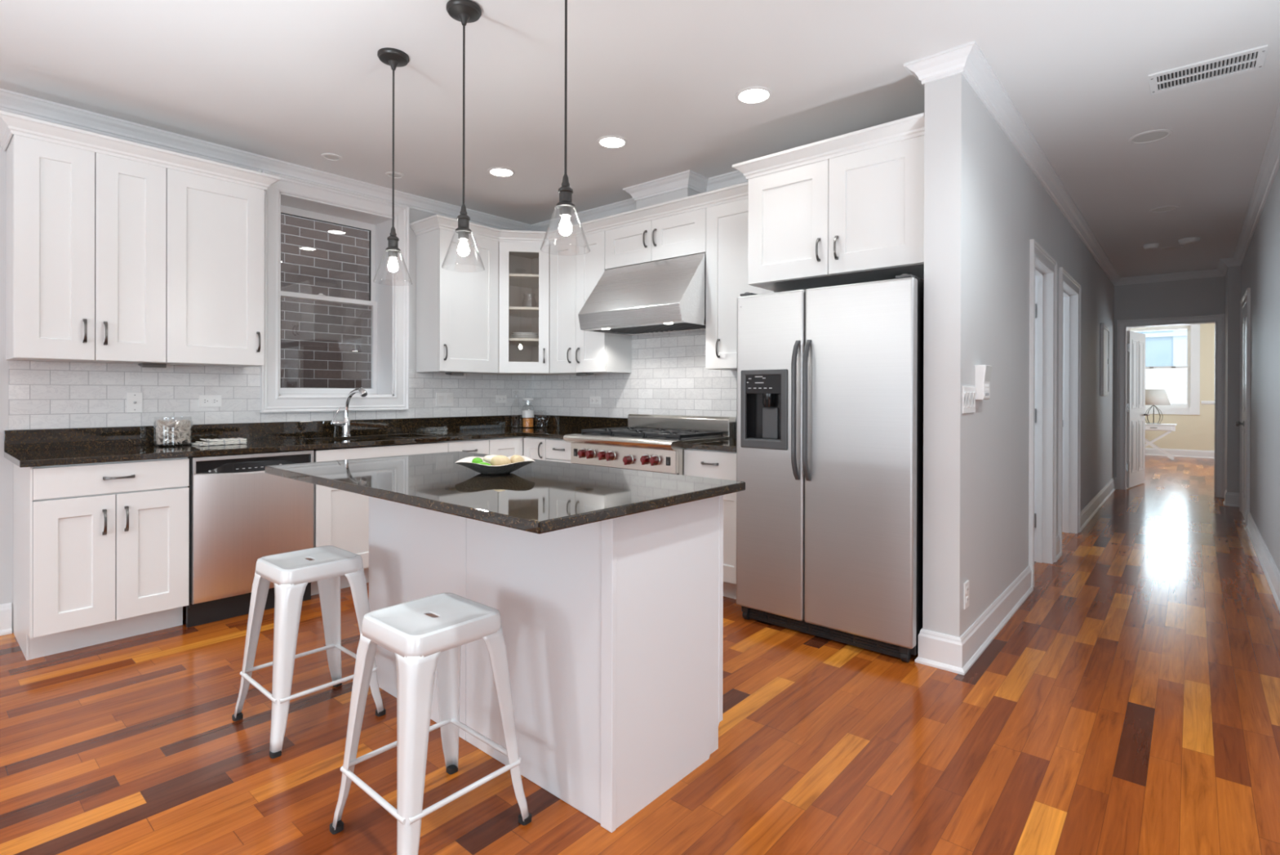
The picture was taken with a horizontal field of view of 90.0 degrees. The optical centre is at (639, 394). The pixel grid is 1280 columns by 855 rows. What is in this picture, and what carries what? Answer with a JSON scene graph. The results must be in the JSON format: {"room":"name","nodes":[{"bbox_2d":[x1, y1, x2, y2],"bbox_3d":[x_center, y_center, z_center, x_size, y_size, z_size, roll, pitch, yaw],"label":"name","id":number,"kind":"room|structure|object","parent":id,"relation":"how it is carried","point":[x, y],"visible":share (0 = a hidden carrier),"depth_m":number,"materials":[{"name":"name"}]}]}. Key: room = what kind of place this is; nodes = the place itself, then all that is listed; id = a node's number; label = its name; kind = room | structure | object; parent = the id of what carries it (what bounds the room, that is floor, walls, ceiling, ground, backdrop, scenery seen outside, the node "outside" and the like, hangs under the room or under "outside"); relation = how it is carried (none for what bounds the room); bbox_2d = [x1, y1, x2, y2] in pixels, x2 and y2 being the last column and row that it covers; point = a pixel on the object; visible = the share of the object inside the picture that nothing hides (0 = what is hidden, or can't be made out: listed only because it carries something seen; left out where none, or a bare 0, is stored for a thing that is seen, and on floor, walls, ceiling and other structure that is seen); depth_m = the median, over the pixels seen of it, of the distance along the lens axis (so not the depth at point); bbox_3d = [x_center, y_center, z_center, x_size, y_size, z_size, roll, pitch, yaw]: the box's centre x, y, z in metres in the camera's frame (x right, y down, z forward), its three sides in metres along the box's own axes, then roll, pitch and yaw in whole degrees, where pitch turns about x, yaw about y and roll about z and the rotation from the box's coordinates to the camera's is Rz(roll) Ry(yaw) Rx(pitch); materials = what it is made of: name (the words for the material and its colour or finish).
{"room":"kitchen","nodes":[
{"label":"kitchen","id":0,"kind":"room"},
{"bbox_2d":[0,145,525,631],"bbox_3d":[-3.715,-0.154,2.812,0.280,2.705,8.600,0,0,41],"label":"wall","id":1,"kind":"structure","parent":0,"point":[6,465],"depth_m":3.21,"materials":[{"name":"paint"}]},
{"bbox_2d":[0,602,12,635],"bbox_3d":[-4.788,1.123,1.341,0.026,0.150,4.972,0,0,41],"label":"baseboard","id":2,"kind":"structure","parent":1,"relation":"attached to","point":[6,609],"depth_m":3.21,"materials":[{"name":"paint"}]},
{"bbox_2d":[5,133,166,364],"bbox_3d":[-2.852,-0.704,3.315,0.362,1.064,0.590,0,0,41],"label":"upper cabinet","id":3,"kind":"object","parent":1,"relation":"attached to","point":[86,231],"visible":0.98,"depth_m":3.20,"materials":[{"name":"paint"}]},
{"bbox_2d":[137,363,166,367],"bbox_3d":[-2.726,-0.160,3.575,0.090,0.022,0.110,0,0,41],"label":"light","id":4,"kind":"object","parent":3,"relation":"attached to","point":[142,365],"visible":1,"depth_m":3.54,"materials":[{"name":"grey metal"}]},
{"bbox_2d":[0,110,280,191],"bbox_3d":[-2.683,-1.256,3.487,0.390,0.078,1.201,0,0,41],"label":"crown molding","id":5,"kind":"structure","parent":1,"relation":"attached to","point":[11,123],"depth_m":3.28,"materials":[{"name":"paint"}]},
{"bbox_2d":[160,168,264,367],"bbox_3d":[-2.502,-0.703,3.721,0.362,1.064,0.478,0,0,41],"label":"upper cabinet","id":6,"kind":"object","parent":1,"relation":"attached to","point":[215,228],"visible":0.95,"depth_m":3.62,"materials":[{"name":"paint"}]},
{"bbox_2d":[8,360,531,430],"bbox_3d":[-2.074,-0.008,4.492,0.008,0.376,3.370,0,0,41],"label":"tile backsplash","id":7,"kind":"structure","parent":1,"relation":"attached to","point":[42,394],"depth_m":3.75,"materials":[{"name":"tile"}]},
{"bbox_2d":[126,391,142,412],"bbox_3d":[-2.836,0.045,3.591,0.014,0.114,0.072,0,0,41],"label":"cable jack plate","id":8,"kind":"object","parent":7,"relation":"attached to","point":[134,399],"visible":1,"depth_m":3.59,"materials":[{"name":"white plastic"}]},
{"bbox_2d":[199,395,222,407],"bbox_3d":[-2.599,0.040,3.870,0.009,0.072,0.118,0,0,41],"label":"wall outlet","id":9,"kind":"object","parent":7,"relation":"attached to","point":[205,401],"visible":1,"depth_m":3.87,"materials":[{"name":"white plastic"}]},
{"bbox_2d":[435,392,453,406],"bbox_3d":[-1.550,0.039,5.083,0.012,0.110,0.155,0,0,41],"label":"wall switch","id":10,"kind":"object","parent":7,"relation":"attached to","point":[442,399],"visible":1,"depth_m":5.08,"materials":[{"name":"white plastic"}]},
{"bbox_2d":[496,395,506,403],"bbox_3d":[-1.191,0.039,5.501,0.009,0.068,0.109,0,0,41],"label":"wall outlet","id":11,"kind":"object","parent":7,"relation":"attached to","point":[500,398],"visible":1,"depth_m":5.50,"materials":[{"name":"white plastic"}]},
{"bbox_2d":[260,169,409,413],"bbox_3d":[-2.191,-0.653,4.547,0.327,1.539,1.007,0,0,41],"label":"window","id":12,"kind":"structure","parent":1,"relation":"in","point":[388,301],"depth_m":4.59,"materials":[{"name":"paint"}]},
{"bbox_2d":[0,88,748,231],"bbox_3d":[-2.336,-1.456,1.443,3.588,0.088,8.330,0,0,41],"label":"trim","id":13,"kind":"structure","parent":1,"relation":"attached to","point":[11,101],"depth_m":4.22,"materials":[{"name":"paint"}]},
{"bbox_2d":[416,228,498,373],"bbox_3d":[-1.409,-0.703,4.987,0.362,1.064,0.525,0,0,41],"label":"upper cabinet","id":14,"kind":"object","parent":1,"relation":"attached to","point":[457,300],"visible":1,"depth_m":4.85,"materials":[{"name":"paint"}]},
{"bbox_2d":[445,372,463,375],"bbox_3d":[-1.461,-0.159,5.040,0.090,0.022,0.110,0,0,41],"label":"light","id":15,"kind":"object","parent":14,"relation":"attached to","point":[447,373],"visible":1,"depth_m":5.00,"materials":[{"name":"grey metal"}]},
{"bbox_2d":[409,182,748,243],"bbox_3d":[-0.403,-1.252,4.625,2.706,0.078,0.763,0,0,20],"label":"crown molding","id":16,"kind":"structure","parent":14,"relation":"attached to","point":[740,191],"depth_m":4.66,"materials":[{"name":"paint"}]},
{"bbox_2d":[0,454,1279,854],"bbox_3d":[3.064,1.253,5.545,9.400,0.080,22.000,0,0,41],"label":"floor","id":17,"kind":"structure","parent":0,"point":[1130,704],"depth_m":2.24,"materials":[{"name":"brown wood"}]},
{"bbox_2d":[13,457,189,660],"bbox_3d":[-2.721,0.760,3.237,0.670,0.882,0.591,0,0,41],"label":"base cabinet","id":18,"kind":"object","parent":17,"relation":"on","point":[100,550],"visible":0.98,"depth_m":3.02,"materials":[{"name":"paint"}]},
{"bbox_2d":[4,426,591,467],"bbox_3d":[-1.613,0.303,4.083,1.240,0.030,3.388,0,0,41],"label":"countertop","id":19,"kind":"structure","parent":18,"relation":"on","point":[33,458],"depth_m":3.57,"materials":[{"name":"brown stone"}]},
{"bbox_2d":[153,416,192,446],"bbox_3d":[-2.623,0.206,3.596,0.178,0.160,0.178,0,0,41],"label":"glass jar","id":20,"kind":"object","parent":19,"relation":"on","point":[179,443],"visible":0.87,"depth_m":3.59,"materials":[{"name":"clear glass"}]},
{"bbox_2d":[155,419,191,444],"bbox_3d":[-2.624,0.211,3.596,0.164,0.139,0.164,0,0,41],"label":"pods","id":21,"kind":"object","parent":20,"relation":"in","point":[177,433],"visible":1,"depth_m":3.56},
{"bbox_2d":[192,437,247,445],"bbox_3d":[-2.418,0.269,3.681,0.156,0.036,0.233,0,0,41],"label":"tea towel","id":22,"kind":"object","parent":19,"relation":"on","point":[206,442],"visible":1,"depth_m":3.64,"materials":[{"name":"white fabric"}]},
{"bbox_2d":[4,414,531,451],"bbox_3d":[-2.075,0.234,4.481,0.021,0.106,3.385,0,0,41],"label":"granite upstand","id":23,"kind":"object","parent":19,"relation":"on","point":[73,437],"visible":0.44,"depth_m":4.00,"materials":[{"name":"black stone"}]},
{"bbox_2d":[330,386,367,435],"bbox_3d":[-1.967,0.119,4.380,0.259,0.336,0.121,0,0,9],"label":"faucet","id":24,"kind":"object","parent":19,"relation":"on","point":[344,424],"visible":1,"depth_m":4.39,"materials":[{"name":"silver metal"}]},
{"bbox_2d":[311,441,436,462],"bbox_3d":[-1.801,0.403,4.312,0.368,0.168,0.743,0,0,41],"label":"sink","id":25,"kind":"object","parent":19,"relation":"in","point":[314,450],"visible":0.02,"depth_m":4.10,"materials":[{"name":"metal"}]},
{"bbox_2d":[521,397,533,427],"bbox_3d":[-0.971,0.159,5.555,0.105,0.258,0.105,0,0,-31],"label":"canister","id":26,"kind":"object","parent":19,"relation":"on","point":[525,413],"visible":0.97,"depth_m":5.51,"materials":[{"name":"clear glass"}]},
{"bbox_2d":[522,417,533,426],"bbox_3d":[-0.972,0.242,5.555,0.093,0.081,0.093,0,0,41],"label":"lentils","id":27,"kind":"object","parent":26,"relation":"in","point":[526,422],"visible":0.91,"depth_m":5.52,"materials":[{"name":"orange food"}]},
{"bbox_2d":[531,414,627,429],"bbox_3d":[-0.506,0.236,5.349,1.220,0.106,0.021,0,0,41],"label":"granite upstand","id":28,"kind":"object","parent":19,"relation":"on","point":[540,420],"visible":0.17,"depth_m":5.34,"materials":[{"name":"black stone"}]},
{"bbox_2d":[186,448,314,626],"bbox_3d":[-2.316,0.761,3.687,0.624,0.880,0.609,0,0,41],"label":"dishwasher","id":29,"kind":"object","parent":17,"relation":"on","point":[241,513],"visible":0.72,"depth_m":3.42,"materials":[{"name":"silver metal"}]},
{"bbox_2d":[231,545,385,758],"bbox_3d":[-1.237,0.907,2.397,0.397,0.599,0.397,0,0,41],"label":"bar stool","id":30,"kind":"object","parent":17,"relation":"on","point":[291,572],"visible":0.98,"depth_m":2.35,"materials":[{"name":"white metal"}]},
{"bbox_2d":[311,441,448,595],"bbox_3d":[-1.834,0.764,4.265,0.670,0.874,0.878,0,0,41],"label":"base cabinet","id":31,"kind":"object","parent":17,"relation":"on","point":[340,517],"visible":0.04,"depth_m":3.89,"materials":[{"name":"paint"}]},
{"bbox_2d":[329,592,531,854],"bbox_3d":[-0.584,0.909,1.795,0.397,0.599,0.397,0,0,41],"label":"bar stool","id":32,"kind":"object","parent":17,"relation":"on","point":[424,646],"visible":1,"depth_m":1.75,"materials":[{"name":"white metal"}]},
{"bbox_2d":[436,438,488,453],"bbox_3d":[-1.435,0.761,4.727,0.670,0.882,0.338,0,0,41],"label":"base cabinet","id":33,"kind":"object","parent":17,"relation":"on","point":[476,446],"visible":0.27,"depth_m":4.53,"materials":[{"name":"paint"}]},
{"bbox_2d":[487,435,523,456],"bbox_3d":[-1.230,0.761,4.990,0.636,0.882,0.326,0,0,41],"label":"base cabinet","id":34,"kind":"object","parent":17,"relation":"on","point":[510,446],"visible":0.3,"depth_m":4.78,"materials":[{"name":"paint"}]},
{"bbox_2d":[523,436,547,460],"bbox_3d":[-0.608,0.763,5.024,0.256,0.882,0.644,0,0,41],"label":"base cabinet","id":35,"kind":"object","parent":17,"relation":"on","point":[534,447],"visible":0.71,"depth_m":4.81,"materials":[{"name":"paint"}]},
{"bbox_2d":[368,494,723,831],"bbox_3d":[-0.431,0.766,2.435,1.413,0.884,0.552,0,0,41],"label":"kitchen island","id":36,"kind":"object","parent":17,"relation":"on","point":[612,628],"visible":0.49,"depth_m":1.98,"materials":[{"name":"paint"}]},
{"bbox_2d":[265,450,745,533],"bbox_3d":[-0.585,0.309,2.394,1.712,0.030,0.912,0,0,41],"label":"island countertop","id":37,"kind":"structure","parent":36,"relation":"on","point":[540,496],"depth_m":2.06,"materials":[{"name":"brown stone"}]},
{"bbox_2d":[455,455,534,474],"bbox_3d":[-0.542,0.267,2.390,0.299,0.053,0.295,0,0,41],"label":"decorative bowl","id":38,"kind":"object","parent":37,"relation":"on","point":[467,461],"visible":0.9,"depth_m":2.32,"materials":[{"name":"white ceramic"}]},
{"bbox_2d":[482,454,498,463],"bbox_3d":[-0.554,0.250,2.457,0.098,0.036,0.056,0,0,-4],"label":"scallop shell","id":39,"kind":"object","parent":38,"relation":"in","point":[487,458],"visible":0.34,"depth_m":2.44,"materials":[{"name":"white"}]},
{"bbox_2d":[490,454,511,465],"bbox_3d":[-0.521,0.252,2.394,0.076,0.051,0.042,0,0,1],"label":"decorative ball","id":40,"kind":"object","parent":38,"relation":"in","point":[500,460],"visible":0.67,"depth_m":2.38,"materials":[{"name":"beige"}]},
{"bbox_2d":[510,454,524,462],"bbox_3d":[-0.464,0.250,2.420,0.053,0.045,0.034,0,0,-23],"label":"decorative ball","id":41,"kind":"object","parent":38,"relation":"in","point":[515,458],"visible":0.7,"depth_m":2.41,"materials":[{"name":"beige"}]},
{"bbox_2d":[545,438,570,462],"bbox_3d":[-0.382,0.763,4.829,0.336,0.882,0.644,0,0,41],"label":"base cabinet","id":42,"kind":"object","parent":17,"relation":"on","point":[557,450],"visible":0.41,"depth_m":4.63,"materials":[{"name":"paint"}]},
{"bbox_2d":[563,413,735,475],"bbox_3d":[0.066,0.678,4.369,0.938,1.056,0.735,0,0,41],"label":"range","id":43,"kind":"object","parent":17,"relation":"on","point":[652,442],"visible":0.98,"depth_m":4.21,"materials":[{"name":"metal"}]},
{"bbox_2d":[684,448,736,599],"bbox_3d":[0.623,0.768,3.962,0.448,0.882,0.644,0,0,41],"label":"base cabinet","id":44,"kind":"object","parent":17,"relation":"on","point":[713,464],"visible":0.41,"depth_m":3.70,"materials":[{"name":"paint"}]},
{"bbox_2d":[682,437,736,451],"bbox_3d":[0.633,0.310,3.962,0.458,0.030,0.630,0,0,41],"label":"countertop","id":45,"kind":"structure","parent":44,"relation":"on","point":[727,444],"depth_m":3.81,"materials":[{"name":"brown stone"}]},
{"bbox_2d":[736,273,924,662],"bbox_3d":[1.082,0.333,3.391,0.920,1.756,0.792,0,0,41],"label":"refrigerator","id":46,"kind":"object","parent":17,"relation":"on","point":[829,408],"visible":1,"depth_m":3.07,"materials":[{"name":"silver metal"}]},
{"bbox_2d":[1145,422,1177,459],"bbox_3d":[9.813,0.897,12.334,0.820,0.674,0.442,0,0,41],"label":"side table","id":47,"kind":"object","parent":17,"relation":"on","point":[1169,428],"visible":0.59,"depth_m":12.09,"materials":[{"name":"paint"}]},
{"bbox_2d":[1145,389,1170,423],"bbox_3d":[9.849,0.230,12.265,0.504,0.660,0.504,0,0,41],"label":"table lamp","id":48,"kind":"object","parent":47,"relation":"on","point":[1153,397],"visible":0.88,"depth_m":12.10,"materials":[{"name":"white fabric"}]},
{"bbox_2d":[0,0,1279,277],"bbox_3d":[3.536,-1.540,5.007,8.000,0.100,21.800,0,0,41],"label":"ceiling","id":49,"kind":"structure","parent":0,"point":[295,82],"depth_m":3.07,"materials":[{"name":"paint"}]},
{"bbox_2d":[320,153,342,160],"bbox_3d":[-1.952,-1.500,4.051,0.122,0.007,0.122,0,0,41],"label":"recessed light","id":50,"kind":"object","parent":49,"relation":"in","point":[331,157],"visible":1,"depth_m":4.04,"materials":[{"name":"paint"}]},
{"bbox_2d":[373,47,412,284],"bbox_3d":[-1.093,-0.997,2.833,0.163,1.005,0.163,0,0,41],"label":"pendant lamp","id":51,"kind":"object","parent":49,"relation":"hanging from","point":[394,58],"visible":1,"depth_m":2.82,"materials":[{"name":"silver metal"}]},
{"bbox_2d":[385,226,400,258],"bbox_3d":[-1.094,-0.673,2.834,0.062,0.142,0.062,0,0,41],"label":"socket","id":52,"kind":"object","parent":51,"relation":"attached to","point":[393,249],"depth_m":2.82,"materials":[{"name":"black metal"}]},
{"bbox_2d":[385,172,404,178],"bbox_3d":[-1.679,-1.500,4.383,0.122,0.007,0.122,0,0,41],"label":"recessed light","id":53,"kind":"object","parent":49,"relation":"in","point":[397,175],"visible":0.91,"depth_m":4.38,"materials":[{"name":"paint"}]},
{"bbox_2d":[441,0,484,267],"bbox_3d":[-0.683,-0.991,2.480,0.163,1.005,0.163,0,0,41],"label":"pendant lamp","id":54,"kind":"object","parent":49,"relation":"hanging from","point":[464,11],"visible":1,"depth_m":2.47,"materials":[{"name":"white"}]},
{"bbox_2d":[455,203,471,240],"bbox_3d":[-0.684,-0.667,2.481,0.062,0.142,0.062,0,0,41],"label":"socket","id":55,"kind":"object","parent":54,"relation":"attached to","point":[463,230],"depth_m":2.46,"materials":[{"name":"black metal"}]},
{"bbox_2d":[487,167,515,177],"bbox_3d":[-0.934,-1.498,4.315,0.182,0.007,0.182,0,0,41],"label":"recessed light","id":56,"kind":"object","parent":49,"relation":"in","point":[497,171],"visible":1,"depth_m":4.31,"materials":[{"name":"paint"}]},
{"bbox_2d":[540,0,590,249],"bbox_3d":[-0.244,-0.976,2.100,0.163,1.005,0.163,0,0,41],"label":"pendant lamp","id":57,"kind":"object","parent":49,"relation":"hanging from","point":[565,205],"visible":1,"depth_m":2.09,"materials":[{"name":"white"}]},
{"bbox_2d":[555,173,574,217],"bbox_3d":[-0.244,-0.653,2.101,0.062,0.142,0.062,0,0,41],"label":"socket","id":58,"kind":"object","parent":57,"relation":"attached to","point":[565,205],"depth_m":2.08,"materials":[{"name":"black metal"}]},
{"bbox_2d":[596,135,627,148],"bbox_3d":[-0.165,-1.495,3.795,0.182,0.007,0.182,0,0,41],"label":"recessed light","id":59,"kind":"object","parent":49,"relation":"in","point":[608,141],"visible":1,"depth_m":3.78,"materials":[{"name":"paint"}]},
{"bbox_2d":[735,86,772,104],"bbox_3d":[0.569,-1.492,3.196,0.182,0.007,0.182,0,0,41],"label":"recessed light","id":60,"kind":"object","parent":49,"relation":"in","point":[752,95],"visible":1,"depth_m":3.19,"materials":[{"name":"paint"}]},
{"bbox_2d":[1128,128,1172,143],"bbox_3d":[2.945,-1.486,3.695,0.202,0.007,0.202,0,0,41],"label":"recessed light","id":61,"kind":"object","parent":49,"relation":"in","point":[1153,135],"visible":1,"depth_m":3.69,"materials":[{"name":"paint"}]},
{"bbox_2d":[1143,243,1159,249],"bbox_3d":[5.079,-1.467,6.357,0.120,0.043,0.120,0,0,41],"label":"smoke detector","id":62,"kind":"object","parent":49,"relation":"attached to","point":[1151,246],"visible":1,"depth_m":6.32,"materials":[{"name":"white plastic"}]},
{"bbox_2d":[1148,204,1179,212],"bbox_3d":[4.204,-1.485,5.130,0.192,0.007,0.192,0,0,41],"label":"recessed light","id":63,"kind":"object","parent":49,"relation":"in","point":[1165,208],"visible":1,"depth_m":5.11,"materials":[{"name":"paint"}]},
{"bbox_2d":[1177,236,1199,244],"bbox_3d":[5.256,-1.466,6.124,0.160,0.043,0.160,0,0,41],"label":"smoke detector","id":64,"kind":"object","parent":49,"relation":"attached to","point":[1186,241],"visible":1,"depth_m":6.08,"materials":[{"name":"white plastic"}]},
{"bbox_2d":[1148,44,1268,95],"bbox_3d":[2.600,-1.483,2.943,0.400,0.012,0.252,0,0,41],"label":"ceiling vent","id":65,"kind":"object","parent":49,"relation":"in","point":[1251,60],"visible":1,"depth_m":2.93,"materials":[{"name":"metal"}]},
{"bbox_2d":[544,373,736,437],"bbox_3d":[0.421,-0.145,4.643,3.588,2.705,0.120,0,0,41],"label":"wall","id":66,"kind":"structure","parent":0,"point":[610,373],"depth_m":4.36,"materials":[{"name":"paint"}]},
{"bbox_2d":[482,241,576,375],"bbox_3d":[-0.950,-0.702,5.343,0.591,1.064,0.611,0,0,41],"label":"upper cabinet","id":67,"kind":"object","parent":66,"relation":"attached to","point":[524,268],"visible":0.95,"depth_m":5.15,"materials":[{"name":"paint"}]},
{"bbox_2d":[508,306,538,318],"bbox_3d":[-0.948,-0.695,5.337,0.576,0.020,0.606,0,0,41],"label":"shelf","id":68,"kind":"object","parent":67,"relation":"attached to","point":[513,312],"depth_m":5.34,"materials":[{"name":"white wood"}]},
{"bbox_2d":[508,337,538,346],"bbox_3d":[-0.949,-0.443,5.337,0.576,0.020,0.606,0,0,41],"label":"shelf","id":69,"kind":"object","parent":67,"relation":"attached to","point":[512,341],"depth_m":5.29,"materials":[{"name":"white wood"}]},
{"bbox_2d":[509,273,538,288],"bbox_3d":[-0.948,-0.960,5.336,0.576,0.020,0.606,0,0,41],"label":"shelf","id":70,"kind":"object","parent":67,"relation":"attached to","point":[516,280],"depth_m":5.37,"materials":[{"name":"white wood"}]},
{"bbox_2d":[510,336,538,337],"bbox_3d":[-0.947,-0.462,5.294,0.250,0.017,0.250,0,0,41],"label":"dinner plate","id":71,"kind":"object","parent":67,"relation":"on","point":[511,336],"visible":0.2,"depth_m":5.20,"materials":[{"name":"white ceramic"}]},
{"bbox_2d":[510,333,538,337],"bbox_3d":[-0.947,-0.478,5.294,0.244,0.017,0.244,0,0,41],"label":"dinner plate","id":72,"kind":"object","parent":71,"relation":"on","point":[517,335],"visible":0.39,"depth_m":5.21,"materials":[{"name":"white ceramic"}]},
{"bbox_2d":[549,231,631,373],"bbox_3d":[-0.405,-0.700,5.050,0.614,1.064,0.343,0,0,41],"label":"upper cabinet","id":73,"kind":"object","parent":66,"relation":"attached to","point":[575,269],"visible":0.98,"depth_m":4.95,"materials":[{"name":"paint"}]},
{"bbox_2d":[531,329,737,422],"bbox_3d":[0.025,-0.320,4.901,2.630,1.190,0.008,0,0,41],"label":"tile backsplash","id":74,"kind":"structure","parent":66,"relation":"attached to","point":[669,375],"depth_m":4.84,"materials":[{"name":"tile"}]},
{"bbox_2d":[589,396,600,404],"bbox_3d":[-0.368,0.051,5.227,0.118,0.068,0.009,0,0,41],"label":"wall outlet","id":75,"kind":"object","parent":74,"relation":"attached to","point":[593,400],"visible":1,"depth_m":5.22,"materials":[{"name":"white plastic"}]},
{"bbox_2d":[577,253,706,335],"bbox_3d":[0.090,-0.688,4.455,0.901,0.468,0.576,0,0,41],"label":"range hood","id":76,"kind":"object","parent":66,"relation":"attached to","point":[669,295],"visible":0.88,"depth_m":4.26,"materials":[{"name":"metal"}]},
{"bbox_2d":[604,208,706,269],"bbox_3d":[0.173,-1.077,4.551,0.905,0.305,0.343,0,0,41],"label":"upper cabinet","id":77,"kind":"object","parent":66,"relation":"attached to","point":[682,234],"visible":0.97,"depth_m":4.41,"materials":[{"name":"paint"}]},
{"bbox_2d":[705,198,776,370],"bbox_3d":[0.705,-0.695,4.092,0.498,1.064,0.343,0,0,41],"label":"upper cabinet","id":78,"kind":"object","parent":66,"relation":"attached to","point":[726,224],"visible":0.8,"depth_m":4.06,"materials":[{"name":"paint"}]},
{"bbox_2d":[732,112,924,292],"bbox_3d":[1.126,-0.945,3.499,1.022,0.668,0.691,0,0,41],"label":"upper cabinet","id":79,"kind":"object","parent":66,"relation":"attached to","point":[857,217],"depth_m":3.23,"materials":[{"name":"paint"}]},
{"bbox_2d":[635,187,700,208],"bbox_3d":[0.219,-1.366,4.597,0.465,0.265,0.215,0,0,41],"label":"wall","id":80,"kind":"structure","parent":0,"point":[686,192],"depth_m":4.48,"materials":[{"name":"paint"}]},
{"bbox_2d":[922,73,1114,636],"bbox_3d":[3.701,-0.138,5.580,0.154,2.705,7.216,0,0,41],"label":"wall","id":81,"kind":"structure","parent":0,"point":[984,205],"depth_m":3.11,"materials":[{"name":"paint"}]},
{"bbox_2d":[963,579,968,608],"bbox_3d":[1.466,0.898,2.869,0.009,0.116,0.072,0,0,41],"label":"wall outlet","id":82,"kind":"object","parent":81,"relation":"attached to","point":[966,585],"visible":1,"depth_m":2.85,"materials":[{"name":"white plastic"}]},
{"bbox_2d":[961,386,976,413],"bbox_3d":[1.468,0.023,2.866,0.012,0.119,0.235,0,0,41],"label":"wall switch","id":83,"kind":"object","parent":81,"relation":"attached to","point":[968,393],"visible":1,"depth_m":2.85,"materials":[{"name":"white plastic"}]},
{"bbox_2d":[974,364,991,399],"bbox_3d":[1.615,-0.056,3.006,0.050,0.162,0.116,0,0,41],"label":"alarm keypad","id":84,"kind":"object","parent":81,"relation":"attached to","point":[982,372],"visible":1,"depth_m":2.97,"materials":[{"name":"white plastic"}]},
{"bbox_2d":[915,476,1115,675],"bbox_3d":[3.689,1.139,5.572,0.206,0.150,7.242,0,0,41],"label":"baseboard","id":85,"kind":"structure","parent":81,"relation":"attached to","point":[954,654],"depth_m":3.05,"materials":[{"name":"paint"}]},
{"bbox_2d":[1028,239,1057,587],"bbox_3d":[2.674,0.125,4.356,0.157,2.177,0.894,0,0,41],"label":"door","id":86,"kind":"structure","parent":81,"relation":"in","point":[1042,266],"depth_m":4.61,"materials":[{"name":"paint"}]},
{"bbox_2d":[1057,266,1080,552],"bbox_3d":[3.483,0.126,5.289,0.151,2.177,1.064,0,0,41],"label":"door","id":87,"kind":"structure","parent":81,"relation":"in","point":[1069,290],"depth_m":5.60,"materials":[{"name":"paint"}]},
{"bbox_2d":[1100,323,1109,395],"bbox_3d":[5.288,-0.384,7.272,0.032,0.800,0.640,0,0,41],"label":"electrical panel","id":88,"kind":"object","parent":81,"relation":"attached to","point":[1104,330],"visible":1,"depth_m":7.19,"materials":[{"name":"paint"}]},
{"bbox_2d":[1113,265,1241,493],"bbox_3d":[6.360,-0.134,7.648,1.168,2.705,0.850,0,0,41],"label":"wall","id":89,"kind":"structure","parent":0,"point":[1216,295],"depth_m":7.64,"materials":[{"name":"paint"}]},
{"bbox_2d":[1116,313,1225,497],"bbox_3d":[6.828,0.133,8.245,1.032,2.172,0.954,0,0,41],"label":"door","id":90,"kind":"structure","parent":89,"relation":"in","point":[1131,345],"depth_m":8.21,"materials":[{"name":"paint"}]},
{"bbox_2d":[1114,476,1239,506],"bbox_3d":[6.370,1.143,7.610,0.224,0.150,1.390,0,0,-14],"label":"baseboard","id":91,"kind":"structure","parent":89,"relation":"attached to","point":[1231,499],"depth_m":6.99,"materials":[{"name":"paint"}]},
{"bbox_2d":[1130,165,1279,572],"bbox_3d":[6.632,-0.133,7.221,6.000,2.705,13.600,0,0,41],"label":"wall","id":92,"kind":"structure","parent":0,"point":[1260,266],"depth_m":4.92,"materials":[{"name":"paint"}]},
{"bbox_2d":[903,40,1279,285],"bbox_3d":[4.098,-1.445,5.192,1.392,0.088,7.286,0,0,41],"label":"trim","id":93,"kind":"structure","parent":92,"relation":"attached to","point":[968,60],"depth_m":3.87,"materials":[{"name":"paint"}]},
{"bbox_2d":[1127,324,1199,414],"bbox_3d":[10.368,-0.544,12.756,1.200,1.870,0.120,0,0,41],"label":"window","id":94,"kind":"structure","parent":92,"relation":"in","point":[1192,406],"depth_m":12.46,"materials":[{"name":"paint"}]},
{"bbox_2d":[1145,447,1214,458],"bbox_3d":[10.479,1.146,12.602,4.600,0.150,0.026,0,0,41],"label":"baseboard","id":95,"kind":"structure","parent":92,"relation":"attached to","point":[1148,451],"depth_m":12.48,"materials":[{"name":"paint"}]},
{"bbox_2d":[1235,287,1250,525],"bbox_3d":[5.906,0.123,6.283,0.078,2.192,1.114,0,0,41],"label":"door","id":96,"kind":"structure","parent":92,"relation":"in","point":[1245,303],"depth_m":6.19,"materials":[{"name":"paint"}]},
{"bbox_2d":[1245,511,1279,611],"bbox_3d":[3.904,1.143,3.935,0.026,0.150,5.060,0,0,41],"label":"baseboard","id":97,"kind":"structure","parent":92,"relation":"attached to","point":[1272,574],"depth_m":4.41,"materials":[{"name":"paint"}]},
{"label":"outside","id":98,"kind":"structure","parent":0,"visible":0},
{"bbox_2d":[280,213,371,388],"bbox_3d":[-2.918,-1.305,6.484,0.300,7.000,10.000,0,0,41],"label":"window","id":99,"kind":"structure","parent":98,"point":[324,344],"depth_m":6.14,"materials":[{"name":"clear glass"}]},
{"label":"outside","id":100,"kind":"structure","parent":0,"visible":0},
{"bbox_2d":[1135,328,1186,403],"bbox_3d":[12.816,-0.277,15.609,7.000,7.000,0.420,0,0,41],"label":"window pane","id":101,"kind":"structure","parent":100,"point":[1166,348],"depth_m":15.44,"materials":[{"name":"glass"}]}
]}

